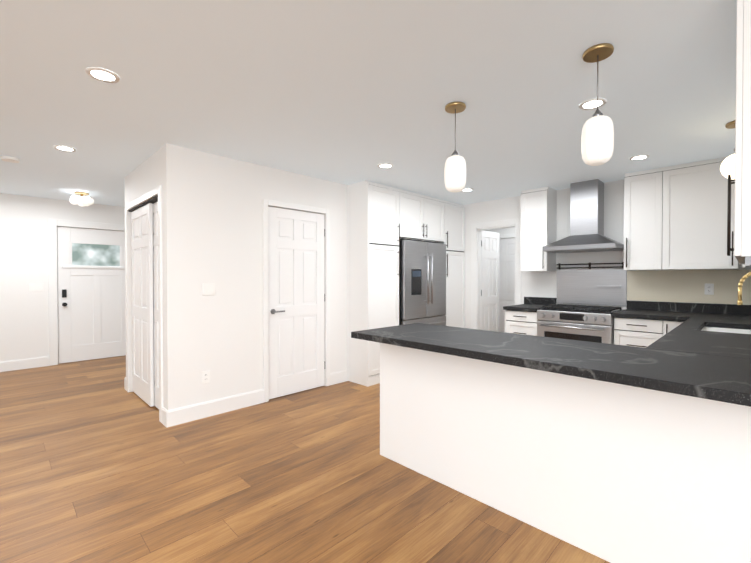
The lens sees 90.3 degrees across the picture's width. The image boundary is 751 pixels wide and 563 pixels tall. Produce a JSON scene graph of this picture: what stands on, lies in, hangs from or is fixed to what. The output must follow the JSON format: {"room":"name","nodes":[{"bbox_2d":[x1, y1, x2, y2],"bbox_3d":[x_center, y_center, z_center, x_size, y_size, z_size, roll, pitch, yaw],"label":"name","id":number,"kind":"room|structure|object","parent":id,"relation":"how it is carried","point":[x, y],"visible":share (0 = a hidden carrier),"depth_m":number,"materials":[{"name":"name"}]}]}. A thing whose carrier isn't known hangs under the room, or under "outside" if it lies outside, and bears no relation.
{"room":"kitchen","nodes":[
{"label":"kitchen","id":0,"kind":"room"},
{"bbox_2d":[0,193,124,361],"bbox_3d":[-6.142,0.025,4.157,9.400,2.440,0.120,-1,1,-45],"label":"wall","id":1,"kind":"structure","parent":0,"point":[24,322],"depth_m":5.29,"materials":[{"name":"white paint"}]},
{"bbox_2d":[0,218,124,371],"bbox_3d":[-6.094,0.170,4.110,9.400,2.150,0.018,-1,1,-45],"label":"trim","id":2,"kind":"structure","parent":1,"relation":"attached to","point":[50,360],"depth_m":5.47,"materials":[{"name":"white paint"}]},
{"bbox_2d":[57,227,125,363],"bbox_3d":[-4.374,0.200,5.870,0.944,2.036,0.100,-1,1,-45],"label":"front door","id":3,"kind":"structure","parent":1,"relation":"in","point":[91,291],"depth_m":5.82,"materials":[{"name":"white paint"}]},
{"bbox_2d":[124,143,179,409],"bbox_3d":[-2.306,0.029,3.799,0.100,2.440,1.550,-1,1,-45],"label":"wall","id":4,"kind":"structure","parent":0,"point":[160,167],"depth_m":3.27,"materials":[{"name":"white paint"}]},
{"bbox_2d":[131,203,153,406],"bbox_3d":[-2.473,0.231,3.949,0.030,2.008,0.735,-1,1,-45],"label":"sliding closet door","id":5,"kind":"structure","parent":4,"relation":"in","point":[142,299],"depth_m":3.87,"materials":[{"name":"white paint"}]},
{"bbox_2d":[124,186,167,426],"bbox_3d":[-2.313,0.199,3.794,0.118,2.100,1.550,-1,1,-45],"label":"trim","id":6,"kind":"structure","parent":4,"relation":"attached to","point":[143,200],"depth_m":3.33,"materials":[{"name":"white paint"}]},
{"bbox_2d":[153,202,158,408],"bbox_3d":[-2.147,0.234,3.674,0.030,2.008,0.755,-1,1,-45],"label":"sliding closet door","id":7,"kind":"structure","parent":4,"relation":"in","point":[155,309],"depth_m":3.66,"materials":[{"name":"white paint"}]},
{"bbox_2d":[179,146,346,407],"bbox_3d":[-1.072,0.026,4.007,1.940,2.440,0.100,-1,1,-45],"label":"wall","id":8,"kind":"structure","parent":0,"point":[221,198],"depth_m":3.62,"materials":[{"name":"white paint"}]},
{"bbox_2d":[202,370,209,383],"bbox_3d":[-1.565,0.883,3.447,0.072,0.115,0.008,-1,1,-45],"label":"outlet","id":9,"kind":"object","parent":8,"relation":"attached to","point":[205,376],"visible":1,"depth_m":3.44,"materials":[{"name":"white plastic"}]},
{"bbox_2d":[202,283,214,295],"bbox_3d":[-1.543,0.072,3.460,0.115,0.115,0.009,-1,1,-45],"label":"light switch","id":10,"kind":"object","parent":8,"relation":"attached to","point":[208,289],"visible":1,"depth_m":3.46,"materials":[{"name":"white plastic"}]},
{"bbox_2d":[166,199,347,427],"bbox_3d":[-1.072,0.199,3.926,2.055,2.095,0.018,-1,1,-45],"label":"trim","id":11,"kind":"structure","parent":8,"relation":"attached to","point":[181,415],"depth_m":3.85,"materials":[{"name":"white paint"}]},
{"bbox_2d":[268,206,324,398],"bbox_3d":[-0.855,0.225,4.155,0.742,2.024,0.095,-1,1,-45],"label":"pantry door","id":12,"kind":"structure","parent":8,"relation":"in","point":[296,297],"depth_m":4.14,"materials":[{"name":"white paint"}]},
{"bbox_2d":[0,355,609,562],"bbox_3d":[-0.833,1.317,2.111,14.000,0.100,14.000,-1,1,-45],"label":"floor","id":13,"kind":"structure","parent":0,"point":[99,463],"depth_m":2.27,"materials":[{"name":"brown wood"}]},
{"bbox_2d":[347,180,402,386],"bbox_3d":[-0.103,0.020,4.804,0.562,2.436,0.598,-1,1,-45],"label":"tall cabinet","id":14,"kind":"object","parent":13,"relation":"on","point":[383,221],"depth_m":4.55,"materials":[{"name":"white paint"}]},
{"bbox_2d":[398,240,445,325],"bbox_3d":[0.500,0.345,5.309,0.930,1.775,0.706,-1,1,-45],"label":"fridge","id":15,"kind":"object","parent":13,"relation":"on","point":[422,288],"visible":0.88,"depth_m":5.02,"materials":[{"name":"silver metal"}]},
{"bbox_2d":[443,200,464,327],"bbox_3d":[1.001,0.008,5.907,0.560,2.436,0.597,-1,1,-45],"label":"tall cabinet","id":16,"kind":"object","parent":13,"relation":"on","point":[453,213],"depth_m":5.71,"materials":[{"name":"white paint"}]},
{"bbox_2d":[351,323,606,560],"bbox_3d":[0.620,0.804,2.264,0.720,0.918,1.504,-1,1,-45],"label":"base unit","id":17,"kind":"object","parent":13,"relation":"on","point":[512,422],"depth_m":2.03,"materials":[{"name":"white paint"}]},
{"bbox_2d":[503,297,556,331],"bbox_3d":[2.007,0.728,4.852,0.653,1.020,0.427,-1,1,-45],"label":"base unit","id":18,"kind":"object","parent":13,"relation":"on","point":[521,317],"depth_m":4.69,"materials":[{"name":"white paint"}]},
{"bbox_2d":[537,304,625,343],"bbox_3d":[2.405,0.769,4.393,0.729,0.946,0.774,-1,1,-45],"label":"range","id":19,"kind":"object","parent":13,"relation":"on","point":[582,323],"visible":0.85,"depth_m":4.17,"materials":[{"name":"silver metal"}]},
{"bbox_2d":[595,272,750,562],"bbox_3d":[2.367,0.593,2.478,3.497,1.341,0.660,-1,1,-45],"label":"base unit","id":20,"kind":"object","parent":13,"relation":"on","point":[632,444],"depth_m":1.55,"materials":[{"name":"white paint"}]},
{"bbox_2d":[0,0,736,206],"bbox_3d":[-0.833,-1.223,2.084,14.000,0.100,14.000,-1,1,-45],"label":"ceiling","id":21,"kind":"structure","parent":0,"point":[347,92],"depth_m":2.27,"materials":[{"name":"white paint"}]},
{"bbox_2d":[1,156,19,162],"bbox_3d":[-3.512,-1.174,3.592,0.132,0.029,0.132,-1,1,-45],"label":"smoke detector","id":22,"kind":"object","parent":21,"relation":"attached to","point":[10,159],"visible":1,"depth_m":3.57,"materials":[{"name":"white plastic"}]},
{"bbox_2d":[53,145,75,151],"bbox_3d":[-2.763,-1.183,3.322,0.160,0.006,0.160,-1,1,-45],"label":"recessed light","id":23,"kind":"object","parent":21,"relation":"in","point":[64,148],"visible":0.98,"depth_m":3.32,"materials":[{"name":"white paint"}]},
{"bbox_2d":[70,192,93,206],"bbox_3d":[-3.989,-1.113,5.080,0.262,0.181,0.266,-1,1,-45],"label":"ceiling light","id":24,"kind":"object","parent":21,"relation":"attached to","point":[81,200],"visible":1,"depth_m":5.03,"materials":[{"name":"white glass"}]},
{"bbox_2d":[85,67,119,82],"bbox_3d":[-1.547,-1.170,2.120,0.160,0.006,0.160,-1,1,-45],"label":"recessed light","id":25,"kind":"object","parent":21,"relation":"in","point":[104,75],"visible":1,"depth_m":2.11,"materials":[{"name":"white paint"}]},
{"bbox_2d":[378,163,392,167],"bbox_3d":[0.101,-1.188,3.837,0.160,0.006,0.160,-1,1,-45],"label":"recessed light","id":26,"kind":"object","parent":21,"relation":"in","point":[385,165],"visible":0.92,"depth_m":3.82,"materials":[{"name":"white paint"}]},
{"bbox_2d":[444,102,465,192],"bbox_3d":[0.536,-0.891,2.508,0.143,0.572,0.143,-1,1,-45],"label":"pendant light","id":27,"kind":"object","parent":21,"relation":"hanging from","point":[455,173],"visible":1,"depth_m":2.46,"materials":[{"name":"white glass"}]},
{"bbox_2d":[462,188,473,191],"bbox_3d":[1.205,-1.200,4.898,0.160,0.006,0.160,-1,1,-45],"label":"recessed light","id":28,"kind":"object","parent":21,"relation":"in","point":[467,189],"visible":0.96,"depth_m":4.87,"materials":[{"name":"white paint"}]},
{"bbox_2d":[579,98,606,109],"bbox_3d":[1.437,-1.174,2.472,0.160,0.006,0.160,-1,1,-45],"label":"recessed light","id":29,"kind":"object","parent":21,"relation":"in","point":[590,104],"visible":1,"depth_m":2.46,"materials":[{"name":"white paint"}]},
{"bbox_2d":[581,43,613,165],"bbox_3d":[1.129,-0.884,1.899,0.143,0.572,0.143,-1,1,-45],"label":"pendant light","id":30,"kind":"object","parent":21,"relation":"hanging from","point":[597,142],"visible":1,"depth_m":1.86,"materials":[{"name":"white glass"}]},
{"bbox_2d":[629,155,649,159],"bbox_3d":[2.527,-1.186,3.575,0.160,0.006,0.160,-1,1,-45],"label":"recessed light","id":31,"kind":"object","parent":21,"relation":"in","point":[640,157],"visible":0.98,"depth_m":3.57,"materials":[{"name":"white paint"}]},
{"bbox_2d":[720,120,734,178],"bbox_3d":[2.685,-0.971,2.768,0.190,0.417,0.190,-1,1,-45],"label":"light","id":32,"kind":"object","parent":21,"relation":"hanging from","point":[727,167],"visible":0.5,"depth_m":2.76,"materials":[{"name":"white glass"}]},
{"bbox_2d":[403,190,442,243],"bbox_3d":[0.449,-0.886,5.346,1.000,0.636,0.597,-1,1,-45],"label":"upper cabinet","id":33,"kind":"object","parent":0,"relation":"attached to","point":[422,214],"depth_m":5.12,"materials":[{"name":"white paint"}]},
{"bbox_2d":[485,227,514,238],"bbox_3d":[2.846,-0.004,6.833,0.100,2.440,4.500,-1,1,-45],"label":"wall","id":34,"kind":"structure","parent":0,"point":[508,230],"depth_m":7.12,"materials":[{"name":"white paint"}]},
{"bbox_2d":[499,238,514,331],"bbox_3d":[2.485,0.192,7.168,0.035,2.024,0.764,-1,1,-45],"label":"room door","id":35,"kind":"structure","parent":34,"relation":"in","point":[507,272],"depth_m":7.13,"materials":[{"name":"white paint"}]},
{"bbox_2d":[500,234,514,238],"bbox_3d":[2.458,0.158,7.140,0.018,2.110,0.920,-1,1,-45],"label":"door frame","id":36,"kind":"structure","parent":34,"relation":"attached to","point":[507,236],"depth_m":7.07,"materials":[{"name":"white paint"}]},
{"bbox_2d":[463,180,745,328],"bbox_3d":[2.488,0.017,4.900,0.100,2.440,4.130,-1,1,-45],"label":"wall","id":37,"kind":"structure","parent":0,"point":[538,284],"depth_m":4.91,"materials":[{"name":"white paint"}]},
{"bbox_2d":[481,230,499,331],"bbox_3d":[1.848,0.206,6.042,0.604,2.022,0.041,-1,1,-45],"label":"hall door","id":38,"kind":"structure","parent":37,"relation":"in","point":[490,241],"depth_m":6.02,"materials":[{"name":"white paint"}]},
{"bbox_2d":[471,218,520,329],"bbox_3d":[1.807,0.167,5.571,0.118,2.125,0.790,-1,1,-45],"label":"trim","id":39,"kind":"structure","parent":37,"relation":"attached to","point":[476,228],"depth_m":5.75,"materials":[{"name":"white paint"}]},
{"bbox_2d":[543,179,623,252],"bbox_3d":[2.490,-0.778,4.461,0.500,0.832,0.766,-1,1,-45],"label":"range hood","id":40,"kind":"object","parent":37,"relation":"attached to","point":[586,216],"visible":0.88,"depth_m":4.42,"materials":[{"name":"silver metal"}]},
{"bbox_2d":[557,269,626,305],"bbox_3d":[2.636,0.071,4.617,0.085,0.438,0.774,-1,1,-45],"label":"backsplash panel","id":41,"kind":"object","parent":37,"relation":"attached to","point":[606,287],"visible":0.93,"depth_m":4.61,"materials":[{"name":"silver metal"}]},
{"bbox_2d":[557,262,623,269],"bbox_3d":[2.646,-0.194,4.623,0.058,0.082,0.750,-1,1,-45],"label":"rail","id":42,"kind":"object","parent":41,"relation":"attached to","point":[589,267],"visible":0.88,"depth_m":4.60,"materials":[{"name":"black metal"}]},
{"bbox_2d":[624,157,738,270],"bbox_3d":[3.168,-0.655,3.905,0.327,1.065,0.910,-1,1,-45],"label":"upper cabinet","id":43,"kind":"object","parent":37,"relation":"attached to","point":[692,216],"depth_m":3.79,"materials":[{"name":"white paint"}]},
{"bbox_2d":[627,270,750,304],"bbox_3d":[3.389,0.052,3.920,0.004,0.346,1.264,-1,1,-45],"label":"backsplash panel","id":44,"kind":"object","parent":37,"relation":"attached to","point":[686,286],"visible":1,"depth_m":3.98,"materials":[{"name":"beige"}]},
{"bbox_2d":[704,283,713,294],"bbox_3d":[3.445,0.078,3.856,0.008,0.115,0.072,-1,1,-45],"label":"outlet","id":45,"kind":"object","parent":44,"relation":"attached to","point":[708,289],"visible":1,"depth_m":3.85,"materials":[{"name":"white plastic"}]},
{"bbox_3d":[2.699,0.045,2.262,3.330,2.440,0.100,-1,1,-45],"label":"wall","id":46,"kind":"structure","parent":0,"visible":0},
{"bbox_2d":[520,187,556,271],"bbox_3d":[2.148,-0.666,4.925,0.327,1.065,0.342,-1,1,-45],"label":"upper cabinet","id":47,"kind":"object","parent":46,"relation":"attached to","point":[538,228],"depth_m":4.81,"materials":[{"name":"white paint"}]},
{"bbox_2d":[728,0,750,267],"bbox_3d":[1.909,-0.632,1.750,1.200,1.065,0.296,-1,1,-45],"label":"upper cabinet","id":48,"kind":"object","parent":46,"relation":"attached to","point":[739,188],"depth_m":1.42,"materials":[{"name":"white paint"}]}
]}

